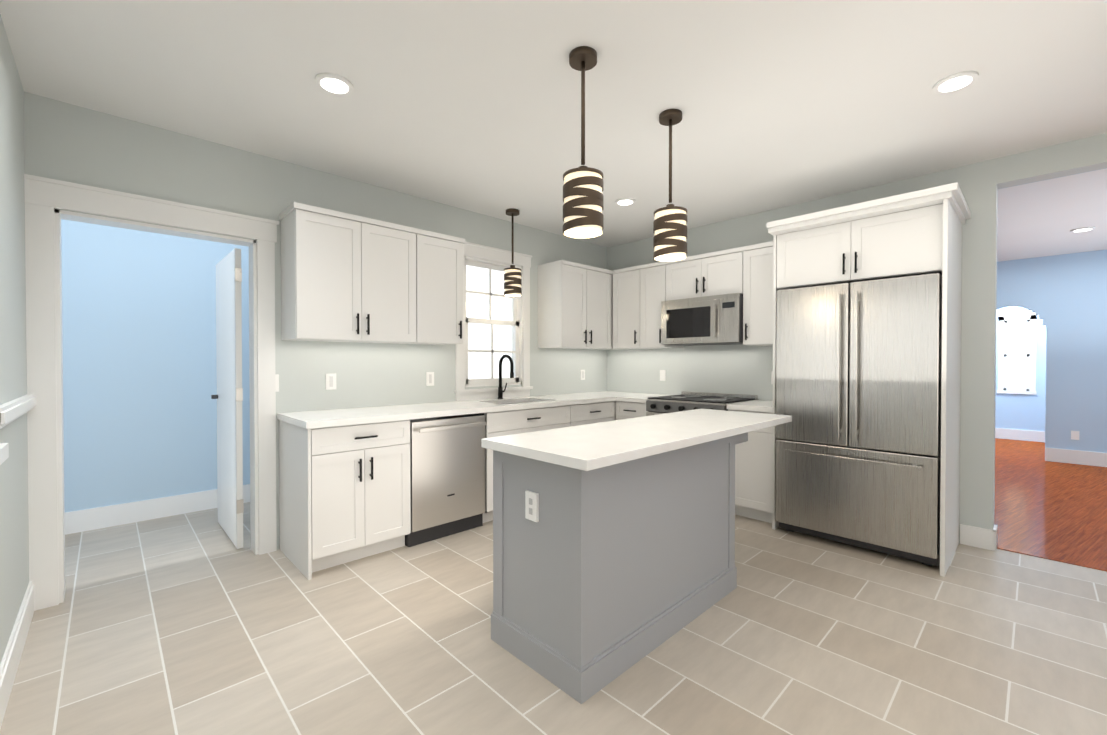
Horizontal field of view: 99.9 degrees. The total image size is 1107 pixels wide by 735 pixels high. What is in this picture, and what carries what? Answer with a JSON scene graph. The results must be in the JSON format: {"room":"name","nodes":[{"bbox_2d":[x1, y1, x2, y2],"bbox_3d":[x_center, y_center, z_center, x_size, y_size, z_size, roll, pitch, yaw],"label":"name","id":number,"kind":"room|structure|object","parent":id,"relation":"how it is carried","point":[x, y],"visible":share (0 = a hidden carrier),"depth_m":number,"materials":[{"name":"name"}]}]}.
{"room":"kitchen","nodes":[
{"label":"kitchen","id":0,"kind":"room"},
{"bbox_2d":[0,443,8,464],"bbox_3d":[-1.256,-0.380,0.916,0.040,1.400,1.900,-1,1,-44],"label":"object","id":1,"kind":"structure","parent":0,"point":[4,451],"depth_m":1.55,"materials":[{"name":"white"}]},
{"bbox_2d":[0,14,28,663],"bbox_3d":[-0.107,-0.046,-0.404,0.140,2.620,7.500,-1,1,-44],"label":"wall","id":2,"kind":"structure","parent":0,"point":[14,549],"depth_m":1.98,"materials":[{"name":"grey paint"}]},
{"bbox_2d":[0,394,36,728],"bbox_3d":[-0.357,0.710,-0.012,0.032,1.100,6.600,-1,1,-44],"label":"baseboard","id":3,"kind":"structure","parent":2,"relation":"attached to","point":[12,410],"depth_m":1.87,"materials":[{"name":"white wood"}]},
{"bbox_2d":[61,219,249,511],"bbox_3d":[-2.489,-0.079,2.705,3.880,2.620,0.004,-1,1,-44],"label":"wall","id":4,"kind":"structure","parent":0,"point":[139,362],"depth_m":2.73,"materials":[{"name":"paint"}]},
{"bbox_2d":[65,484,249,534],"bbox_3d":[-3.356,1.141,3.619,3.600,0.160,0.016,-1,1,-44],"label":"baseboard","id":5,"kind":"structure","parent":4,"relation":"attached to","point":[156,508],"depth_m":3.69,"materials":[{"name":"white wood"}]},
{"bbox_2d":[24,92,606,549],"bbox_3d":[-1.060,-0.093,3.982,4.850,2.620,0.140,-1,1,-44],"label":"wall","id":6,"kind":"structure","parent":0,"point":[74,144],"depth_m":3.24,"materials":[{"name":"grey paint"}]},
{"bbox_2d":[24,174,278,610],"bbox_3d":[-2.305,0.130,2.776,1.150,2.200,0.188,-1,1,-44],"label":"door frame","id":7,"kind":"structure","parent":6,"relation":"attached to","point":[44,197],"depth_m":2.45,"materials":[{"name":"white wood"}]},
{"bbox_2d":[211,248,243,548],"bbox_3d":[-2.377,0.208,3.369,0.077,2.008,0.760,-1,1,-44],"label":"door leaf","id":8,"kind":"structure","parent":6,"relation":"in","point":[230,499],"depth_m":3.25,"materials":[{"name":"white wood"}]},
{"bbox_2d":[275,374,278,391],"bbox_3d":[-1.871,0.104,3.099,0.072,0.115,0.008,-1,1,-44],"label":"electrical outlet plate","id":9,"kind":"object","parent":6,"relation":"attached to","point":[276,375],"depth_m":3.12,"materials":[{"name":"white plastic"}]},
{"bbox_2d":[326,373,335,389],"bbox_3d":[-1.605,0.101,3.355,0.072,0.115,0.008,-1,1,-44],"label":"electrical outlet plate","id":10,"kind":"object","parent":6,"relation":"attached to","point":[330,381],"depth_m":3.35,"materials":[{"name":"white plastic"}]},
{"bbox_2d":[279,202,426,344],"bbox_3d":[-1.402,-0.606,3.310,0.873,0.840,0.340,-1,1,-44],"label":"upper cabinet","id":11,"kind":"object","parent":6,"relation":"attached to","point":[346,277],"depth_m":3.12,"materials":[{"name":"white wood"}]},
{"bbox_2d":[426,372,433,385],"bbox_3d":[-1.035,0.095,3.904,0.072,0.115,0.008,-1,1,-44],"label":"electrical outlet plate","id":12,"kind":"object","parent":6,"relation":"attached to","point":[429,375],"depth_m":3.90,"materials":[{"name":"white plastic"}]},
{"bbox_2d":[427,231,464,344],"bbox_3d":[-1.009,-0.610,3.689,0.466,0.840,0.340,-1,1,-44],"label":"upper cabinet","id":13,"kind":"object","parent":6,"relation":"attached to","point":[444,252],"depth_m":3.62,"materials":[{"name":"white wood"}]},
{"bbox_2d":[454,241,532,400],"bbox_3d":[-0.587,-0.411,4.402,0.890,1.408,0.185,-1,1,-44],"label":"window","id":14,"kind":"structure","parent":6,"relation":"in","point":[485,257],"depth_m":4.41,"materials":[{"name":"white"}]},
{"bbox_2d":[538,260,614,349],"bbox_3d":[0.232,-0.623,4.884,0.760,0.840,0.340,-1,1,-44],"label":"upper cabinet","id":15,"kind":"object","parent":6,"relation":"attached to","point":[575,300],"depth_m":4.69,"materials":[{"name":"white wood"}]},
{"bbox_2d":[580,370,584,379],"bbox_3d":[0.328,0.081,5.217,0.072,0.115,0.008,-1,1,-44],"label":"electrical outlet plate","id":16,"kind":"object","parent":6,"relation":"attached to","point":[582,372],"depth_m":5.21,"materials":[{"name":"white plastic"}]},
{"bbox_2d":[0,502,1106,734],"bbox_3d":[0.490,1.246,1.261,6.270,0.001,9.050,-1,1,-44],"label":"floor","id":17,"kind":"structure","parent":0,"point":[192,624],"depth_m":2.04,"materials":[{"name":"beige tile"}]},
{"bbox_2d":[279,420,410,579],"bbox_3d":[-1.404,0.787,3.130,0.636,0.878,0.620,-1,1,-44],"label":"base cabinet","id":18,"kind":"object","parent":17,"relation":"on","point":[344,493],"depth_m":2.88,"materials":[{"name":"white wood"}]},
{"bbox_2d":[277,391,636,428],"bbox_3d":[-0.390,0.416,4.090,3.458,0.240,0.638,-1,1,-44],"label":"countertop","id":19,"kind":"structure","parent":18,"relation":"on","point":[327,418],"depth_m":3.43,"materials":[{"name":"white stone"}]},
{"bbox_2d":[498,354,513,398],"bbox_3d":[-0.427,0.086,4.278,0.082,0.413,0.214,-1,1,-44],"label":"faucet","id":20,"kind":"object","parent":19,"relation":"on","point":[500,391],"visible":1,"depth_m":4.31,"materials":[{"name":"black metal"}]},
{"bbox_2d":[405,413,486,546],"bbox_3d":[-0.930,0.785,3.546,0.612,0.874,0.676,-1,1,-44],"label":"dishwasher","id":21,"kind":"object","parent":17,"relation":"on","point":[447,475],"visible":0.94,"depth_m":3.32,"materials":[{"name":"grey metal"}]},
{"bbox_2d":[483,425,548,522],"bbox_3d":[-0.394,0.907,4.103,0.918,0.618,0.620,-1,1,-44],"label":"base cabinet","id":22,"kind":"object","parent":17,"relation":"on","point":[515,429],"depth_m":3.59,"materials":[{"name":"white wood"}]},
{"bbox_2d":[519,401,614,428],"bbox_3d":[0.141,0.771,4.617,0.691,0.878,0.620,-1,1,-44],"label":"base cabinet","id":23,"kind":"object","parent":17,"relation":"on","point":[554,417],"depth_m":4.17,"materials":[{"name":"white wood"}]},
{"bbox_2d":[491,429,758,703],"bbox_3d":[0.473,0.794,2.454,1.566,0.880,0.560,-1,1,-44],"label":"kitchen island","id":24,"kind":"object","parent":17,"relation":"on","point":[613,550],"depth_m":1.96,"materials":[{"name":"grey wood"}]},
{"bbox_2d":[481,409,791,472],"bbox_3d":[0.603,0.333,2.526,1.961,0.040,0.632,-1,1,-44],"label":"island countertop","id":25,"kind":"structure","parent":24,"relation":"on","point":[586,448],"depth_m":2.13,"materials":[{"name":"white stone"}]},
{"bbox_2d":[616,401,647,419],"bbox_3d":[0.978,0.770,4.720,0.620,0.878,0.393,-1,1,-44],"label":"base cabinet","id":26,"kind":"object","parent":17,"relation":"on","point":[624,410],"depth_m":4.52,"materials":[{"name":"white wood"}]},
{"bbox_2d":[617,393,669,402],"bbox_3d":[0.985,0.310,4.694,0.638,0.040,0.351,-1,1,-44],"label":"countertop","id":27,"kind":"structure","parent":26,"relation":"on","point":[640,397],"depth_m":4.59,"materials":[{"name":"white stone"}]},
{"bbox_2d":[646,391,757,415],"bbox_3d":[1.337,0.732,4.259,0.730,0.965,0.755,-1,1,-44],"label":"range","id":28,"kind":"object","parent":17,"relation":"on","point":[685,400],"visible":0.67,"depth_m":4.19,"materials":[{"name":"grey metal"}]},
{"bbox_2d":[728,409,771,522],"bbox_3d":[1.775,0.779,3.891,0.620,0.878,0.371,-1,1,-44],"label":"base cabinet","id":29,"kind":"object","parent":17,"relation":"on","point":[753,476],"depth_m":3.66,"materials":[{"name":"white wood"}]},
{"bbox_2d":[727,400,772,411],"bbox_3d":[1.769,0.318,3.880,0.638,0.040,0.369,-1,1,-44],"label":"countertop","id":30,"kind":"structure","parent":29,"relation":"on","point":[756,405],"depth_m":3.72,"materials":[{"name":"white stone"}]},
{"bbox_2d":[775,273,941,565],"bbox_3d":[2.189,0.325,3.313,0.759,1.798,0.935,-1,1,-44],"label":"fridge","id":31,"kind":"object","parent":17,"relation":"on","point":[858,400],"visible":0.98,"depth_m":3.02,"materials":[{"name":"grey metal"}]},
{"bbox_2d":[767,182,970,576],"bbox_3d":[2.213,0.082,3.310,0.785,2.285,1.059,-1,1,-44],"label":"enclosure","id":32,"kind":"object","parent":17,"relation":"on","point":[916,233],"visible":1,"depth_m":3.01,"materials":[{"name":"white wood"}]},
{"bbox_2d":[0,0,1106,261],"bbox_3d":[3.059,-1.450,3.705,13.400,0.100,9.050,-1,1,-44],"label":"ceiling","id":33,"kind":"structure","parent":0,"point":[470,104],"depth_m":2.33,"materials":[{"name":"white paint"}]},
{"bbox_2d":[315,73,353,95],"bbox_3d":[-1.067,-1.378,2.267,0.169,0.014,0.169,0,1,1],"label":"recessed light","id":34,"kind":"object","parent":33,"relation":"in","point":[334,84],"depth_m":2.25,"materials":[{"name":"white"}]},
{"bbox_2d":[504,208,521,296],"bbox_3d":[-0.366,-1.024,4.167,0.160,0.761,0.160,-1,1,-44],"label":"pendant light","id":35,"kind":"object","parent":33,"relation":"hanging from","point":[512,280],"visible":1,"depth_m":4.11,"materials":[{"name":"brown metal"}]},
{"bbox_2d":[563,46,603,237],"bbox_3d":[0.131,-0.989,2.064,0.182,0.788,0.182,-1,1,-44],"label":"pendant light","id":36,"kind":"object","parent":33,"relation":"hanging from","point":[583,201],"visible":1,"depth_m":2.00,"materials":[{"name":"brown metal"}]},
{"bbox_2d":[615,198,635,205],"bbox_3d":[0.605,-1.396,3.918,0.169,0.014,0.169,0,1,1],"label":"recessed light","id":37,"kind":"object","parent":33,"relation":"in","point":[622,201],"depth_m":3.89,"materials":[{"name":"white"}]},
{"bbox_2d":[653,109,686,260],"bbox_3d":[0.643,-0.994,2.557,0.182,0.788,0.182,-1,1,-44],"label":"pendant light","id":38,"kind":"object","parent":33,"relation":"hanging from","point":[669,232],"visible":1,"depth_m":2.50,"materials":[{"name":"brown metal"}]},
{"bbox_2d":[933,71,978,93],"bbox_3d":[1.945,-1.378,2.252,0.169,0.014,0.169,0,1,1],"label":"recessed light","id":39,"kind":"object","parent":33,"relation":"in","point":[958,81],"depth_m":2.24,"materials":[{"name":"white"}]},
{"bbox_2d":[1070,227,1094,232],"bbox_3d":[5.394,-1.404,4.740,0.169,0.014,0.169,0,1,1],"label":"recessed light","id":40,"kind":"object","parent":33,"relation":"in","point":[1083,229],"depth_m":4.71,"materials":[{"name":"white"}]},
{"bbox_2d":[607,133,1106,542],"bbox_3d":[3.286,-0.081,2.863,0.140,2.620,7.500,-1,1,-44],"label":"wall","id":41,"kind":"structure","parent":0,"point":[739,369],"depth_m":3.22,"materials":[{"name":"grey paint"}]},
{"bbox_2d":[613,265,644,348],"bbox_3d":[0.905,-0.624,4.983,0.340,0.840,0.419,-1,1,-44],"label":"upper cabinet","id":42,"kind":"object","parent":41,"relation":"attached to","point":[641,293],"depth_m":4.86,"materials":[{"name":"white wood"}]},
{"bbox_2d":[660,370,665,380],"bbox_3d":[1.166,0.084,4.960,0.007,0.115,0.072,-1,1,-44],"label":"electrical outlet plate","id":43,"kind":"object","parent":41,"relation":"attached to","point":[662,372],"depth_m":4.96,"materials":[{"name":"white plastic"}]},
{"bbox_2d":[645,261,683,348],"bbox_3d":[1.090,-0.622,4.790,0.340,0.840,0.361,-1,1,-44],"label":"upper cabinet","id":44,"kind":"object","parent":41,"relation":"attached to","point":[654,272],"depth_m":4.64,"materials":[{"name":"white wood"}]},
{"bbox_2d":[665,246,744,300],"bbox_3d":[1.481,-0.840,4.382,0.340,0.395,0.763,-1,1,-44],"label":"upper cabinet","id":45,"kind":"object","parent":41,"relation":"attached to","point":[722,272],"depth_m":4.22,"materials":[{"name":"white wood"}]},
{"bbox_2d":[661,293,742,345],"bbox_3d":[1.436,-0.427,4.342,0.465,0.420,0.757,-1,1,-44],"label":"microwave","id":46,"kind":"object","parent":45,"relation":"attached to","point":[710,320],"visible":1,"depth_m":4.17,"materials":[{"name":"grey metal"}]},
{"bbox_2d":[741,241,772,345],"bbox_3d":[1.876,-0.613,3.974,0.340,0.840,0.372,-1,1,-44],"label":"upper cabinet","id":47,"kind":"object","parent":41,"relation":"attached to","point":[758,295],"depth_m":3.90,"materials":[{"name":"white wood"}]},
{"bbox_2d":[960,524,997,549],"bbox_3d":[2.952,1.156,3.321,0.036,0.135,0.316,-1,1,-44],"label":"baseboard","id":48,"kind":"structure","parent":41,"relation":"attached to","point":[978,536],"depth_m":3.16,"materials":[{"name":"white wood"}]},
{"bbox_2d":[994,438,1106,571],"bbox_3d":[5.310,1.194,5.901,7.150,0.006,9.050,-1,1,-44],"label":"floor","id":49,"kind":"structure","parent":0,"point":[1051,510],"depth_m":4.07,"materials":[{"name":"brown wood"}]},
{"bbox_2d":[994,168,1106,507],"bbox_3d":[3.290,-0.082,2.964,0.004,2.620,7.640,-1,1,-44],"label":"wall","id":50,"kind":"structure","parent":0,"point":[1063,297],"depth_m":2.97,"materials":[{"name":"blue paint"}]},
{"bbox_2d":[997,314,1036,394],"bbox_3d":[7.543,-0.216,7.571,0.055,1.290,0.460,-1,1,-44],"label":"dining room window","id":51,"kind":"structure","parent":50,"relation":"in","point":[1029,319],"depth_m":7.55,"materials":[{"name":"white wood"}]},
{"bbox_2d":[995,428,1044,441],"bbox_3d":[7.528,1.094,7.585,0.016,0.170,2.600,-1,1,-44],"label":"baseboard","id":52,"kind":"structure","parent":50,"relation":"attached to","point":[1013,434],"depth_m":7.53,"materials":[{"name":"white wood"}]},
{"bbox_2d":[1071,431,1078,439],"bbox_3d":[6.490,0.843,5.784,0.007,0.110,0.070,-1,1,-44],"label":"electrical outlet plate","id":53,"kind":"object","parent":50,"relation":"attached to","point":[1074,434],"depth_m":5.78,"materials":[{"name":"white plastic"}]},
{"bbox_2d":[1045,447,1106,466],"bbox_3d":[7.655,1.126,4.570,0.016,0.170,3.880,-1,1,-44],"label":"baseboard","id":54,"kind":"structure","parent":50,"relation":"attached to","point":[1090,458],"depth_m":5.77,"materials":[{"name":"white wood"}]},
{"label":"outside","id":55,"kind":"structure","parent":0,"visible":0},
{"bbox_2d":[466,266,1026,388],"bbox_3d":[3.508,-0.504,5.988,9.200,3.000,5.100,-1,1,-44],"label":"window panes","id":56,"kind":"structure","parent":55,"point":[1016,344],"depth_m":5.50,"materials":[{"name":"glass"}]}
]}

